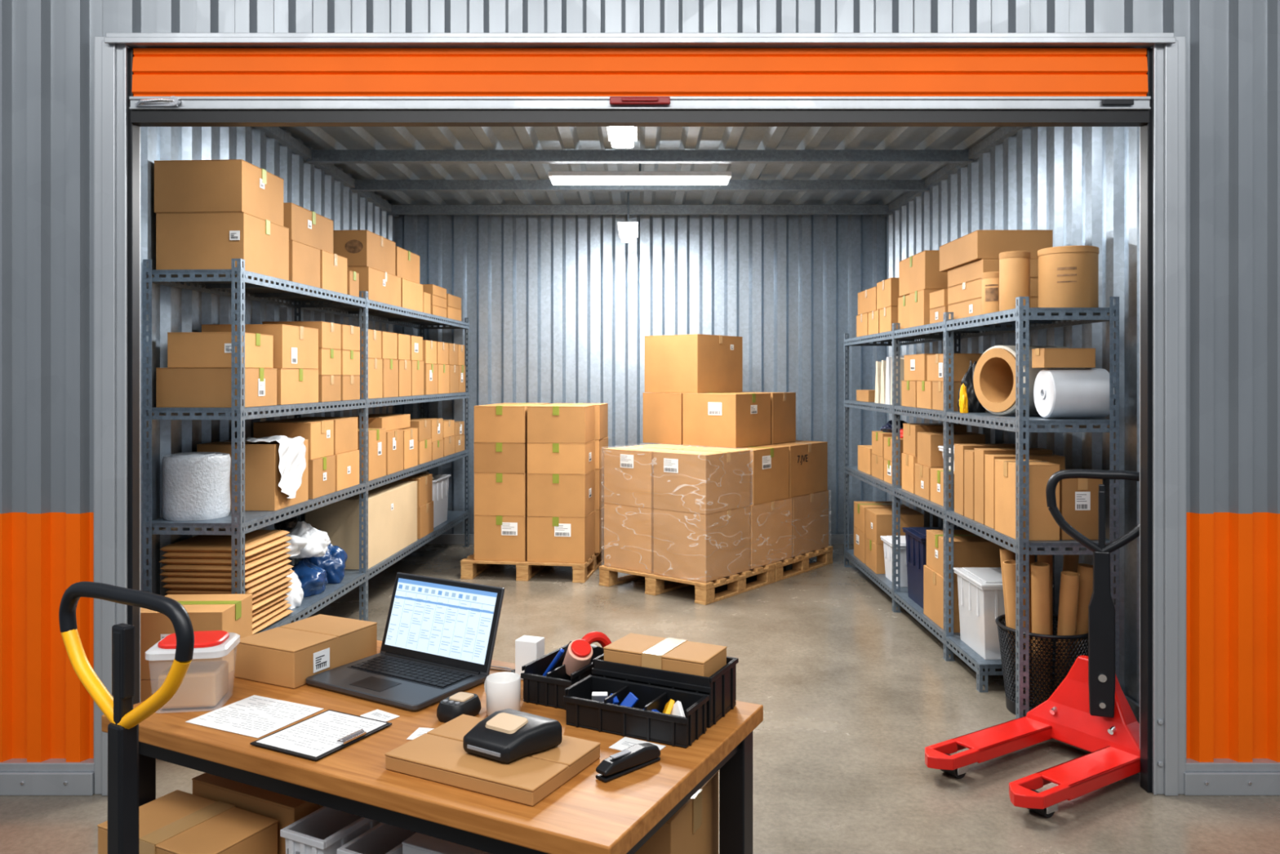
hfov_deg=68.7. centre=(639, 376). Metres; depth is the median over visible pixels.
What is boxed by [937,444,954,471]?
storage bin
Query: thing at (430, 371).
cardboard box
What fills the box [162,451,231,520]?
roll
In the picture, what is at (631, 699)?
sachet
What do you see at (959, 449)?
cardboard box
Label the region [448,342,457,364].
cardboard box
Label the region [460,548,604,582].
wooden pallet
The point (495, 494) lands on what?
cardboard box
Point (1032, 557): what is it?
tube
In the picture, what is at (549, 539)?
cardboard box
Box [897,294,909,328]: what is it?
cardboard box
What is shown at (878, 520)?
cardboard box
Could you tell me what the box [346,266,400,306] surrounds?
cardboard box
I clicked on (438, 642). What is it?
laptop
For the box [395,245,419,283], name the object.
cardboard box
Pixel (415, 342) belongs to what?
cardboard box
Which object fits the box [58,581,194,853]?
handle
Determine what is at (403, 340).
cardboard box
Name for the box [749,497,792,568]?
cardboard box
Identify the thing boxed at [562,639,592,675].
tape roll
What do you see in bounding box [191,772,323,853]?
cardboard box
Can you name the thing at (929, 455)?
cardboard box
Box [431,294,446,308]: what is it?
cardboard box
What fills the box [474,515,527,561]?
cardboard box
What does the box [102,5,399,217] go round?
trim
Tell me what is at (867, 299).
cardboard box
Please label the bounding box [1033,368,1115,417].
roll
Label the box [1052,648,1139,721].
baseboard
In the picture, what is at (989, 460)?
cardboard box
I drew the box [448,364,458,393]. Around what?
cardboard box
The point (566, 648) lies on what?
marker pen
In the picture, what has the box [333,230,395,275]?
cardboard box
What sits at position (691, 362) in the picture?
cardboard box
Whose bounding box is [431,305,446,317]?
cardboard box
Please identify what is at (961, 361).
cardboard box
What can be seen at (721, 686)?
storage bin
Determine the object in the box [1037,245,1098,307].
drum
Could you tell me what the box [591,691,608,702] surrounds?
note card
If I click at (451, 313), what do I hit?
cardboard box
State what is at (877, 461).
cardboard box
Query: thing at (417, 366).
cardboard box
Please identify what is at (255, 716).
paper sheet
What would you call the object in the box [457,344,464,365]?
cardboard box
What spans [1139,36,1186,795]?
trim
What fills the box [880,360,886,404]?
binder
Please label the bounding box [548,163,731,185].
ceiling light
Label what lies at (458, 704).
scanner
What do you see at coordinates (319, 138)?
ceiling
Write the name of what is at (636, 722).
tray
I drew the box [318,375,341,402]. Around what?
cardboard box
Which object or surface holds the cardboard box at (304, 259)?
on the shelving unit at (241, 282)
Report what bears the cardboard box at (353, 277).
on the shelving unit at (241, 282)
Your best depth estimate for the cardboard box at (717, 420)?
7.42 m
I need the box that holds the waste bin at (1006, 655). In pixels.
[995,613,1088,715]
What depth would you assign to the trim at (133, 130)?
3.60 m
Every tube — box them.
[999,250,1030,311]
[999,547,1015,697]
[1002,560,1032,706]
[1022,547,1035,682]
[1031,561,1050,707]
[1037,549,1052,695]
[1053,570,1079,692]
[1062,555,1079,572]
[1074,563,1093,661]
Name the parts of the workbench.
leg, frame rail, leg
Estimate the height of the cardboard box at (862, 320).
0.180 m
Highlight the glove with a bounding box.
[959,383,968,413]
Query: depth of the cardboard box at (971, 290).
5.04 m
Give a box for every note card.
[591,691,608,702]
[670,700,685,716]
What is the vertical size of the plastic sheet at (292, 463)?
0.331 m
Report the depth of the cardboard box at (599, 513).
7.70 m
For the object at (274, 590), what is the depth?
4.76 m
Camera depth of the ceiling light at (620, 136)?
5.21 m
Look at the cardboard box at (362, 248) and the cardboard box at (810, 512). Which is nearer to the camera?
the cardboard box at (362, 248)
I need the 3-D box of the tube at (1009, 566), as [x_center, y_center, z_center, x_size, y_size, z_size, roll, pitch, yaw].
[1.795,1.232,4.438,0.154,0.713,0.084,0,0,-15]
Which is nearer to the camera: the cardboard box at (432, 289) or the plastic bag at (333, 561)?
the plastic bag at (333, 561)
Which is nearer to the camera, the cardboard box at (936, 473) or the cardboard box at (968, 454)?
the cardboard box at (968, 454)
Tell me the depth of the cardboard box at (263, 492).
4.79 m
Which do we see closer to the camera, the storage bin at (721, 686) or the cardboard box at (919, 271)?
the storage bin at (721, 686)
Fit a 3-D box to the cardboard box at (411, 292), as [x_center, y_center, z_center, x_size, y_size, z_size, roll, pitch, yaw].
[-1.930,-0.610,7.123,0.414,0.218,0.524,0,0,3]
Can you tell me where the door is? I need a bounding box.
[128,48,1151,126]
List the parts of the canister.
lid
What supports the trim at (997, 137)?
attached to the wall at (1081, 184)
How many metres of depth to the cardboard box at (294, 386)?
5.03 m
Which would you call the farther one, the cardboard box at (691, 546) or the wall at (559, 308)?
the wall at (559, 308)
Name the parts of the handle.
release lever, handle post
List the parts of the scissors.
blade, blade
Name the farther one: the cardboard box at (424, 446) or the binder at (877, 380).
the cardboard box at (424, 446)
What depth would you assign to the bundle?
4.95 m
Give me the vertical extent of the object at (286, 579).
0.030 m
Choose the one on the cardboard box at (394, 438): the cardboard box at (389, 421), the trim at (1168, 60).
the cardboard box at (389, 421)
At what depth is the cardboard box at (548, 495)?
7.30 m
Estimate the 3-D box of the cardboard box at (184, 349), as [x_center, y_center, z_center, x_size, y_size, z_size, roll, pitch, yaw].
[-2.070,-0.126,4.636,0.368,0.170,0.346,0,0,3]
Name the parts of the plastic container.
lid, lid handle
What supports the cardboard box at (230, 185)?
on the cardboard box at (185, 240)
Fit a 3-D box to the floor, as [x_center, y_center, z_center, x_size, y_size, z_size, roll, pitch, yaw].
[0.000,1.650,3.150,12.000,0.100,12.300,0,0,0]
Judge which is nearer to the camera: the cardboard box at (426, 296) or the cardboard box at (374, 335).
the cardboard box at (374, 335)
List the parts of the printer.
device panel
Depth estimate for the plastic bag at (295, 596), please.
5.14 m
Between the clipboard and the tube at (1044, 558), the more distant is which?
the tube at (1044, 558)
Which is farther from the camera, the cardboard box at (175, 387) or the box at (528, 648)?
the cardboard box at (175, 387)
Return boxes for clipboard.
[249,709,391,760]
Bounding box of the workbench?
[102,640,763,853]
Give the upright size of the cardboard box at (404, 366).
0.270 m
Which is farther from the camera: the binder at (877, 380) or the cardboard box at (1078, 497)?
the binder at (877, 380)
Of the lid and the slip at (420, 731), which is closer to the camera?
the slip at (420, 731)
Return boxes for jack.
[924,469,1140,817]
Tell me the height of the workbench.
0.900 m
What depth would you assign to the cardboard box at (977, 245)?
4.87 m
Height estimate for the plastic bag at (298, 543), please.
0.140 m
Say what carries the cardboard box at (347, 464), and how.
on the shelving unit at (241, 282)
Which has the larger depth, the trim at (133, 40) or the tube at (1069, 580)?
the tube at (1069, 580)
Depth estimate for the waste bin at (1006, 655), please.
4.32 m
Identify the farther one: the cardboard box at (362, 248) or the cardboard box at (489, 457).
the cardboard box at (489, 457)
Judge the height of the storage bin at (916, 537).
0.462 m
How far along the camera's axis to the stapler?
1.65 m
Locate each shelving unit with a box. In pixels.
[142,258,469,634]
[844,296,1119,718]
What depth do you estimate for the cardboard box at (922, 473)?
5.80 m
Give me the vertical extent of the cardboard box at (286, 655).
0.085 m
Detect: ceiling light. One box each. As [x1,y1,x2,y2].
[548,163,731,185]
[606,126,637,147]
[617,191,638,242]
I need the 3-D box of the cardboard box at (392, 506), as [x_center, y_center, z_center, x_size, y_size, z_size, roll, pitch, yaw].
[-1.963,1.040,6.699,0.426,0.458,1.094,0,0,3]
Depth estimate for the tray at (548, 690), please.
2.00 m
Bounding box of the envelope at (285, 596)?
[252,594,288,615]
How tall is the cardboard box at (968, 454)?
0.358 m
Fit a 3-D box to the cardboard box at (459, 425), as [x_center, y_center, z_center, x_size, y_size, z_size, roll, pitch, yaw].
[-1.810,0.479,8.574,0.328,0.120,0.334,0,0,3]
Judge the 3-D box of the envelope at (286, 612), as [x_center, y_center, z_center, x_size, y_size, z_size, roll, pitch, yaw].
[-2.079,1.254,4.757,0.424,0.030,0.524,0,0,4]
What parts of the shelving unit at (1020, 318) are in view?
post, shelf, shelf, shelf, post, post, shelf, shelf, shelf, shelf, post, post, shelf, post, shelf, post, post, shelf, shelf, shelf, post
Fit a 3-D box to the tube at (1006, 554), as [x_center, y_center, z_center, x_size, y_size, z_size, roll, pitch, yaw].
[1.814,1.212,4.545,0.128,0.750,0.068,0,0,30]
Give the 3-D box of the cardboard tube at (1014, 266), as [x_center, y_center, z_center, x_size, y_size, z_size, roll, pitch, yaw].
[1.825,-0.456,4.560,0.143,0.290,0.143,0,0,0]
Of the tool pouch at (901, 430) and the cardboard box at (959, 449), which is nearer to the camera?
the cardboard box at (959, 449)
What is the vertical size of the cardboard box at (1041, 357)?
0.091 m
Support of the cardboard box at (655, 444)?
on the cardboard box
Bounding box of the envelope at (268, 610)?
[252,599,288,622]
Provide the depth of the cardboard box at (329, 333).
5.42 m
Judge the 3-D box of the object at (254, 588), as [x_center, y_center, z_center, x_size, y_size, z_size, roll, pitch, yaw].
[-2.069,1.043,4.763,0.424,0.030,0.524,0,0,2]
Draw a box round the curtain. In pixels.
[132,48,1147,96]
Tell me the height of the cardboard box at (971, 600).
0.300 m
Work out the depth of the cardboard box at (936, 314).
5.57 m
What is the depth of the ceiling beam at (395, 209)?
8.66 m
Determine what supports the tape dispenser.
in the tray at (548, 690)
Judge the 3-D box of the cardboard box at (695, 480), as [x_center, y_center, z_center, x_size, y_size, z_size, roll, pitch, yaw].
[0.462,0.763,6.955,0.476,0.419,0.584,0,0,39]
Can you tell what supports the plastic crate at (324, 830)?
on the workbench
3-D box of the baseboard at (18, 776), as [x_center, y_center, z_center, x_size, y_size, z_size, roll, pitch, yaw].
[-3.087,1.541,3.607,1.995,0.118,0.086,0,0,0]
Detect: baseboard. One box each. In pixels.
[0,758,94,795]
[425,533,853,543]
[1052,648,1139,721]
[1183,758,1279,795]
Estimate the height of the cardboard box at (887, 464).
0.160 m
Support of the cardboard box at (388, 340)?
on the cardboard box at (390, 366)
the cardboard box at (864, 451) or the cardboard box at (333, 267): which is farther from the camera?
the cardboard box at (864, 451)
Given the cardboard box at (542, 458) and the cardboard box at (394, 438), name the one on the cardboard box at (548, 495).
the cardboard box at (542, 458)
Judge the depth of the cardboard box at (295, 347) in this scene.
4.94 m
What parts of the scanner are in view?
device panel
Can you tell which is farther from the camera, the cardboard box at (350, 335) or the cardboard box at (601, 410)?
the cardboard box at (601, 410)
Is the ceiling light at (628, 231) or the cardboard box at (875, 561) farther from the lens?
the ceiling light at (628, 231)
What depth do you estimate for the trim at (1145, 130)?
3.61 m
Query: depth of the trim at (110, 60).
3.58 m
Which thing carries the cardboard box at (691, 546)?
on the wooden pallet at (704, 593)
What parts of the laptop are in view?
screen lid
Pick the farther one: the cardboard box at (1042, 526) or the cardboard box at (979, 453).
the cardboard box at (979, 453)
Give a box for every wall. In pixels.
[0,0,1279,761]
[102,1,394,595]
[394,214,886,533]
[886,126,1139,703]
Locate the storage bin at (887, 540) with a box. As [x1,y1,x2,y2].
[880,535,907,586]
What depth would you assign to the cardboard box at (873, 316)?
7.02 m
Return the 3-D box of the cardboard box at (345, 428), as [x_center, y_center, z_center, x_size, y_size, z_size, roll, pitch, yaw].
[-1.977,0.365,5.799,0.334,0.208,0.374,0,0,4]
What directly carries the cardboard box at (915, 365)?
on the cardboard box at (908, 388)
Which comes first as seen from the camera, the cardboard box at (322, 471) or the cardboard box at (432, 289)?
the cardboard box at (322, 471)
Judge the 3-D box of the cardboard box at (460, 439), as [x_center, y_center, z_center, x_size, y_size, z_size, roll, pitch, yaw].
[-1.810,0.614,8.574,0.338,0.150,0.334,0,0,4]
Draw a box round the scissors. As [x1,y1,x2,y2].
[490,665,515,672]
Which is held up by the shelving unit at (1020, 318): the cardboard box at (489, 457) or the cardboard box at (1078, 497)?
the cardboard box at (1078, 497)
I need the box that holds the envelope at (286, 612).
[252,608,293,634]
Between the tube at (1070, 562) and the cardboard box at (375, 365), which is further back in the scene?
the cardboard box at (375, 365)
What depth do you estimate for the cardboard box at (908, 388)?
6.10 m
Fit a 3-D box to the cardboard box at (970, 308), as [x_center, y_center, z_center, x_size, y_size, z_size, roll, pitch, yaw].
[1.949,-0.360,5.120,0.356,0.098,0.554,0,0,0]
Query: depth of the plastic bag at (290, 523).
5.63 m
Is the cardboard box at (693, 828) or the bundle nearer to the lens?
the cardboard box at (693, 828)
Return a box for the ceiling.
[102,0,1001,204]
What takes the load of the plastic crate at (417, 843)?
on the workbench
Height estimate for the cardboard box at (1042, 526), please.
0.350 m
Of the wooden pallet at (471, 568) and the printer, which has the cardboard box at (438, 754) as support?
the printer
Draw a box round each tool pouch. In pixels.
[880,420,906,432]
[900,428,902,438]
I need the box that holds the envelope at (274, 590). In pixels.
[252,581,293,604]
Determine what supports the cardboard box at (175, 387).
on the shelving unit at (241, 282)
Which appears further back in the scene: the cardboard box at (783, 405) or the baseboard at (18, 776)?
the cardboard box at (783, 405)
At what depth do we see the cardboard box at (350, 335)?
5.82 m
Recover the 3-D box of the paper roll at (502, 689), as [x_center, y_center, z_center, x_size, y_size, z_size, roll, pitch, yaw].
[-0.289,0.661,1.947,0.084,0.076,0.090,0,0,0]
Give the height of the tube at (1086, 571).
0.705 m
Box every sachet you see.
[619,692,639,706]
[662,698,675,714]
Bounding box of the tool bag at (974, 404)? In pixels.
[957,360,986,412]
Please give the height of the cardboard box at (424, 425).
0.160 m
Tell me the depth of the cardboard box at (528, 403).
7.98 m
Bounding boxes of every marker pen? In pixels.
[542,648,564,675]
[551,640,572,671]
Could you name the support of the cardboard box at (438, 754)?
on the workbench
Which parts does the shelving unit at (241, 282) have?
post, post, shelf, shelf, shelf, post, shelf, post, shelf, shelf, shelf, shelf, post, post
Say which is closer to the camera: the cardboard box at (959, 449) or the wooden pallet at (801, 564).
the cardboard box at (959, 449)
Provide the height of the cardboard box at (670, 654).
0.116 m
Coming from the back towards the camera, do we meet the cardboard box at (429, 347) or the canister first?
the cardboard box at (429, 347)
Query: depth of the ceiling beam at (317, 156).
6.56 m
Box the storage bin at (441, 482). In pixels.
[432,474,450,528]
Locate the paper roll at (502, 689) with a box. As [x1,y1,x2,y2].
[484,671,520,715]
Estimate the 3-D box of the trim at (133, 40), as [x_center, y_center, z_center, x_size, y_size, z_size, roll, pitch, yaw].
[0.000,-1.284,3.612,4.060,0.043,0.135,0,0,0]
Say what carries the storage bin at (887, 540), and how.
on the shelving unit at (1020, 318)
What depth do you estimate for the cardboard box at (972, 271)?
4.95 m
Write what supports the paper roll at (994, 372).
on the shelving unit at (1020, 318)
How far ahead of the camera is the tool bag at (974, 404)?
5.13 m
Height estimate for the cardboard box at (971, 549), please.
0.220 m
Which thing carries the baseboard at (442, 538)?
attached to the wall at (559, 308)
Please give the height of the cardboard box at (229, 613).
0.281 m
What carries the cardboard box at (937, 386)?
on the shelving unit at (1020, 318)
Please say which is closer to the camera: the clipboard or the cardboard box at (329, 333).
the clipboard
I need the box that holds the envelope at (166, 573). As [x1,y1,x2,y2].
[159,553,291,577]
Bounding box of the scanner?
[436,691,481,722]
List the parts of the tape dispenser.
dispenser frame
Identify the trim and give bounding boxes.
[93,36,140,795]
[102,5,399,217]
[104,32,1175,48]
[128,48,139,704]
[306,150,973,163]
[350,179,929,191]
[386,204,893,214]
[880,126,1026,217]
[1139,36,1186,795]
[1140,48,1151,792]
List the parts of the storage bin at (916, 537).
lid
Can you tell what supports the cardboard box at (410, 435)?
on the shelving unit at (241, 282)
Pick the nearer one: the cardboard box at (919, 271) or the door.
the door
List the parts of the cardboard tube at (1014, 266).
lid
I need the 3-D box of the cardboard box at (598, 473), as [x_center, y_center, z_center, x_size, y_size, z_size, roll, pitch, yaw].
[-0.534,0.931,7.926,0.464,0.334,0.418,0,0,8]
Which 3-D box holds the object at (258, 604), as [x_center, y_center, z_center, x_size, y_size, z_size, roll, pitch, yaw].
[-2.074,1.133,4.744,0.424,0.030,0.524,0,0,4]
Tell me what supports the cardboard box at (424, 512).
on the shelving unit at (241, 282)
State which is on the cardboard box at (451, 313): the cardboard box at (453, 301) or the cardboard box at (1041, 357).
the cardboard box at (453, 301)
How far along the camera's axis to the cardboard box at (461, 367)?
8.61 m
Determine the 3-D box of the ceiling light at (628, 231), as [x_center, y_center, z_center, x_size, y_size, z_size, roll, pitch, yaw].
[-0.100,-1.383,8.000,0.170,0.395,0.660,0,0,0]
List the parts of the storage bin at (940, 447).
lid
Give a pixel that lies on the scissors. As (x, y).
(507, 668)
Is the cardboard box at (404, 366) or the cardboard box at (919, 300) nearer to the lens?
the cardboard box at (919, 300)
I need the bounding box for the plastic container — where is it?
[145,630,239,708]
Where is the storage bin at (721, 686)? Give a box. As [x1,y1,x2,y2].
[591,653,738,727]
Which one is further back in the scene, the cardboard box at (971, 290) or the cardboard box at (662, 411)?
the cardboard box at (662, 411)
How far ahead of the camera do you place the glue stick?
1.87 m
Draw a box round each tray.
[520,644,604,709]
[563,675,709,747]
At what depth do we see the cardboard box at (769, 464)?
7.26 m
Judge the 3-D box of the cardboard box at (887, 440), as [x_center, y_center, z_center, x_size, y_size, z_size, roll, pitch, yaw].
[1.920,0.514,6.590,0.338,0.160,0.294,0,0,0]
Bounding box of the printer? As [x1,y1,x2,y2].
[462,708,562,763]
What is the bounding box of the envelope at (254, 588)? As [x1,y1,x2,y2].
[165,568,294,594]
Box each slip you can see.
[360,709,399,721]
[406,727,434,739]
[608,736,666,751]
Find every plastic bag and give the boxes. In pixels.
[274,514,297,530]
[279,528,307,556]
[284,568,303,608]
[288,520,330,558]
[291,557,328,597]
[301,528,347,583]
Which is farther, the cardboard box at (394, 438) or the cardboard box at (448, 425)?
the cardboard box at (448, 425)
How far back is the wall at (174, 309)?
5.11 m
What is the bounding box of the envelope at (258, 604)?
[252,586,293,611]
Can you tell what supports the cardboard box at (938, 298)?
on the cardboard box at (936, 314)
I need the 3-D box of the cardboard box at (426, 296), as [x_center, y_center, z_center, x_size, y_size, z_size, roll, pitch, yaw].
[-1.855,-0.585,7.535,0.294,0.168,0.194,0,0,4]
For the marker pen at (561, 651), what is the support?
in the tray at (548, 690)
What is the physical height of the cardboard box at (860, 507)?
0.200 m
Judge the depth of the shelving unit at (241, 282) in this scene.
4.80 m
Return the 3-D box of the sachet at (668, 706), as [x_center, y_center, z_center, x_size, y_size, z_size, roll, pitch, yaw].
[0.052,0.658,1.832,0.026,0.050,0.052,0,0,29]
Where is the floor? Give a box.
[0,543,1279,853]
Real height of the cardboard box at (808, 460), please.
0.414 m
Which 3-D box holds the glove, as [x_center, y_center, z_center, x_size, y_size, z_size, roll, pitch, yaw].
[1.750,0.119,5.070,0.047,0.160,0.044,0,0,-24]
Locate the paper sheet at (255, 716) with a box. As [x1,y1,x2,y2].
[186,694,323,737]
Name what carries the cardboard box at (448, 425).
on the cardboard box at (448, 442)
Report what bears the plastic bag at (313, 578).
on the shelving unit at (241, 282)
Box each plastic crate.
[280,805,380,853]
[337,822,416,853]
[401,831,492,853]
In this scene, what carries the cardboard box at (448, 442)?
on the shelving unit at (241, 282)
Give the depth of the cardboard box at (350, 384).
5.82 m
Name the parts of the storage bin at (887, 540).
lid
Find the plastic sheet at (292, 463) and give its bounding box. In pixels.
[244,435,306,497]
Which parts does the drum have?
lid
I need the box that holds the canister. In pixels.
[981,271,999,314]
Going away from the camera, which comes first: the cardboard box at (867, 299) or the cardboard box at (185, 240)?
the cardboard box at (185, 240)
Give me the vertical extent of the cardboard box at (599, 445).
0.239 m
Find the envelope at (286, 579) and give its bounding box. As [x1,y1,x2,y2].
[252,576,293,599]
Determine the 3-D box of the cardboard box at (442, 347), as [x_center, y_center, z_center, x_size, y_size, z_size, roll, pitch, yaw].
[-1.858,-0.196,8.011,0.358,0.190,0.344,0,0,3]
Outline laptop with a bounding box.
[306,572,504,711]
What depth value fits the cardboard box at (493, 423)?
7.37 m
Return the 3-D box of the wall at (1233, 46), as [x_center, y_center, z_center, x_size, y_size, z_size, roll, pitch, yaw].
[-0.007,-0.275,3.614,8.155,3.650,0.035,0,0,0]
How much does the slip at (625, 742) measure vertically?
0.001 m
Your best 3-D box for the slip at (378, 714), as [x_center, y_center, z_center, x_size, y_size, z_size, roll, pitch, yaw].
[-0.535,0.699,1.925,0.070,0.001,0.045,0,0,35]
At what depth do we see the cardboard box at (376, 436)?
6.30 m
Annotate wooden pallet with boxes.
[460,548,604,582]
[599,563,775,604]
[772,545,833,582]
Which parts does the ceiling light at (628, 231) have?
hanging rod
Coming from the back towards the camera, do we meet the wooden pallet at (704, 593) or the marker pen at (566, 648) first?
the wooden pallet at (704, 593)
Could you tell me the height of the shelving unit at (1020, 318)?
1.961 m
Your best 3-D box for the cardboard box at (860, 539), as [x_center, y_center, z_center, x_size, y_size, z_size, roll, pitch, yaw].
[1.919,1.340,7.460,0.356,0.238,0.354,0,0,0]
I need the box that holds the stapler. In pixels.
[595,742,660,782]
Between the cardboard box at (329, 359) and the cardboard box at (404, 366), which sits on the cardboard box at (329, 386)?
the cardboard box at (329, 359)
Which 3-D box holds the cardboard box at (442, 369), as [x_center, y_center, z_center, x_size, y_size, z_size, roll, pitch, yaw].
[-1.862,0.024,8.016,0.378,0.250,0.354,0,0,3]
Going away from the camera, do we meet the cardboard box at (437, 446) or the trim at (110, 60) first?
the trim at (110, 60)
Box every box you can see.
[97,789,278,853]
[140,593,252,679]
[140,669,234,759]
[154,159,283,226]
[155,212,288,280]
[155,368,276,407]
[167,332,273,368]
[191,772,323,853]
[196,439,308,511]
[201,324,318,368]
[234,613,377,688]
[253,419,333,459]
[262,321,341,349]
[276,368,318,404]
[283,202,333,253]
[284,417,357,454]
[288,240,320,288]
[305,480,417,568]
[308,455,335,498]
[318,348,341,375]
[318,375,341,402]
[320,249,347,293]
[332,449,359,491]
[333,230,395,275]
[340,350,359,375]
[341,324,359,351]
[341,375,359,400]
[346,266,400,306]
[346,270,359,297]
[349,413,410,431]
[357,427,386,480]
[361,328,381,358]
[361,357,382,398]
[381,331,397,359]
[382,359,398,397]
[384,714,600,805]
[385,473,432,506]
[386,429,403,475]
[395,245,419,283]
[397,333,409,359]
[398,360,411,396]
[398,427,417,469]
[400,277,422,311]
[407,418,431,441]
[409,335,422,360]
[409,417,442,441]
[411,360,423,395]
[417,438,431,464]
[417,500,433,538]
[422,284,446,298]
[422,291,431,314]
[422,339,436,364]
[423,364,437,395]
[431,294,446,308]
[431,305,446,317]
[431,439,443,460]
[436,341,448,364]
[437,364,448,394]
[442,419,454,437]
[442,435,454,456]
[446,293,461,309]
[446,306,461,320]
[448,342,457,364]
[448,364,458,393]
[454,421,464,435]
[454,434,464,453]
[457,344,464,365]
[458,364,465,392]
[473,404,533,442]
[473,442,527,473]
[474,472,527,515]
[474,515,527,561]
[496,402,550,404]
[515,635,544,679]
[527,404,594,443]
[527,440,595,474]
[527,469,595,517]
[527,510,595,563]
[544,403,608,439]
[594,436,608,469]
[594,466,604,509]
[594,506,604,552]
[603,632,727,676]
[604,444,697,508]
[604,502,653,573]
[634,770,719,853]
[642,392,693,444]
[644,333,742,392]
[653,447,750,514]
[653,506,750,582]
[655,444,706,447]
[682,392,770,448]
[706,444,789,504]
[730,391,795,444]
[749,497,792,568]
[768,440,827,497]
[791,489,828,556]
[853,501,909,533]
[853,525,866,563]
[856,312,868,337]
[856,389,875,401]
[857,286,876,315]
[857,444,872,475]
[865,536,885,573]
[866,507,924,543]
[868,309,879,334]
[871,431,897,457]
[871,453,884,480]
[876,277,901,310]
[879,306,897,333]
[883,436,902,462]
[883,458,902,485]
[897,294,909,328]
[898,250,947,296]
[901,380,927,407]
[901,453,917,493]
[902,422,966,456]
[903,353,942,380]
[909,288,942,327]
[915,462,943,500]
[916,381,932,408]
[917,431,985,466]
[923,564,1004,632]
[926,353,982,381]
[926,529,1013,579]
[929,288,949,309]
[929,306,947,324]
[930,467,954,508]
[932,381,988,411]
[939,230,1053,271]
[947,257,1038,287]
[947,277,1038,304]
[947,297,1038,319]
[954,444,1025,515]
[964,449,973,519]
[973,448,1053,524]
[984,454,1065,528]
[995,458,1059,540]
[1031,348,1095,368]
[1059,468,1102,539]
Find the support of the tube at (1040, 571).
in the waste bin at (1006, 655)
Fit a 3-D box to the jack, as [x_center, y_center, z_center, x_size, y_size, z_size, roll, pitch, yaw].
[1.648,0.991,3.773,0.979,1.219,0.530,0,0,-32]
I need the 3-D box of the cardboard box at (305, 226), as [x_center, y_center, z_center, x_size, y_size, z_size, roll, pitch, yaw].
[-2.026,-0.831,5.316,0.358,0.200,0.584,0,0,3]
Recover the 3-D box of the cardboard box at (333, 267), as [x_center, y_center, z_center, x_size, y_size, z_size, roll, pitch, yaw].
[-1.968,-0.616,5.608,0.298,0.230,0.394,0,0,3]
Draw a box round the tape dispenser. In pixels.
[581,631,611,662]
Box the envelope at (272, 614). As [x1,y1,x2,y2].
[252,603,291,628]
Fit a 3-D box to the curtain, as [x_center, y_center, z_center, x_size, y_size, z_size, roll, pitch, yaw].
[0.000,-1.164,3.609,3.896,0.192,0.042,0,0,0]
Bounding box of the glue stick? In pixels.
[609,693,618,704]
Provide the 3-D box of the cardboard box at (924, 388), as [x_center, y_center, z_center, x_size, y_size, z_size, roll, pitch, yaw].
[1.930,0.114,5.790,0.358,0.170,0.294,0,0,0]
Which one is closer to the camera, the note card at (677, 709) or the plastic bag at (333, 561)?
the note card at (677, 709)
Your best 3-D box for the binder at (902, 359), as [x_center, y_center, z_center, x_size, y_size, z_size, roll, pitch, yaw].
[1.910,0.034,6.521,0.300,0.330,0.117,0,0,0]
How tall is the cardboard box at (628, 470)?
0.419 m
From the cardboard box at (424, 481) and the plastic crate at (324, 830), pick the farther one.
the cardboard box at (424, 481)
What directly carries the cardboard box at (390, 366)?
on the shelving unit at (241, 282)
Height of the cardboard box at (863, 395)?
0.088 m
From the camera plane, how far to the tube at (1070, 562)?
4.51 m
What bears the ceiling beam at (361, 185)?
attached to the wall at (1081, 184)

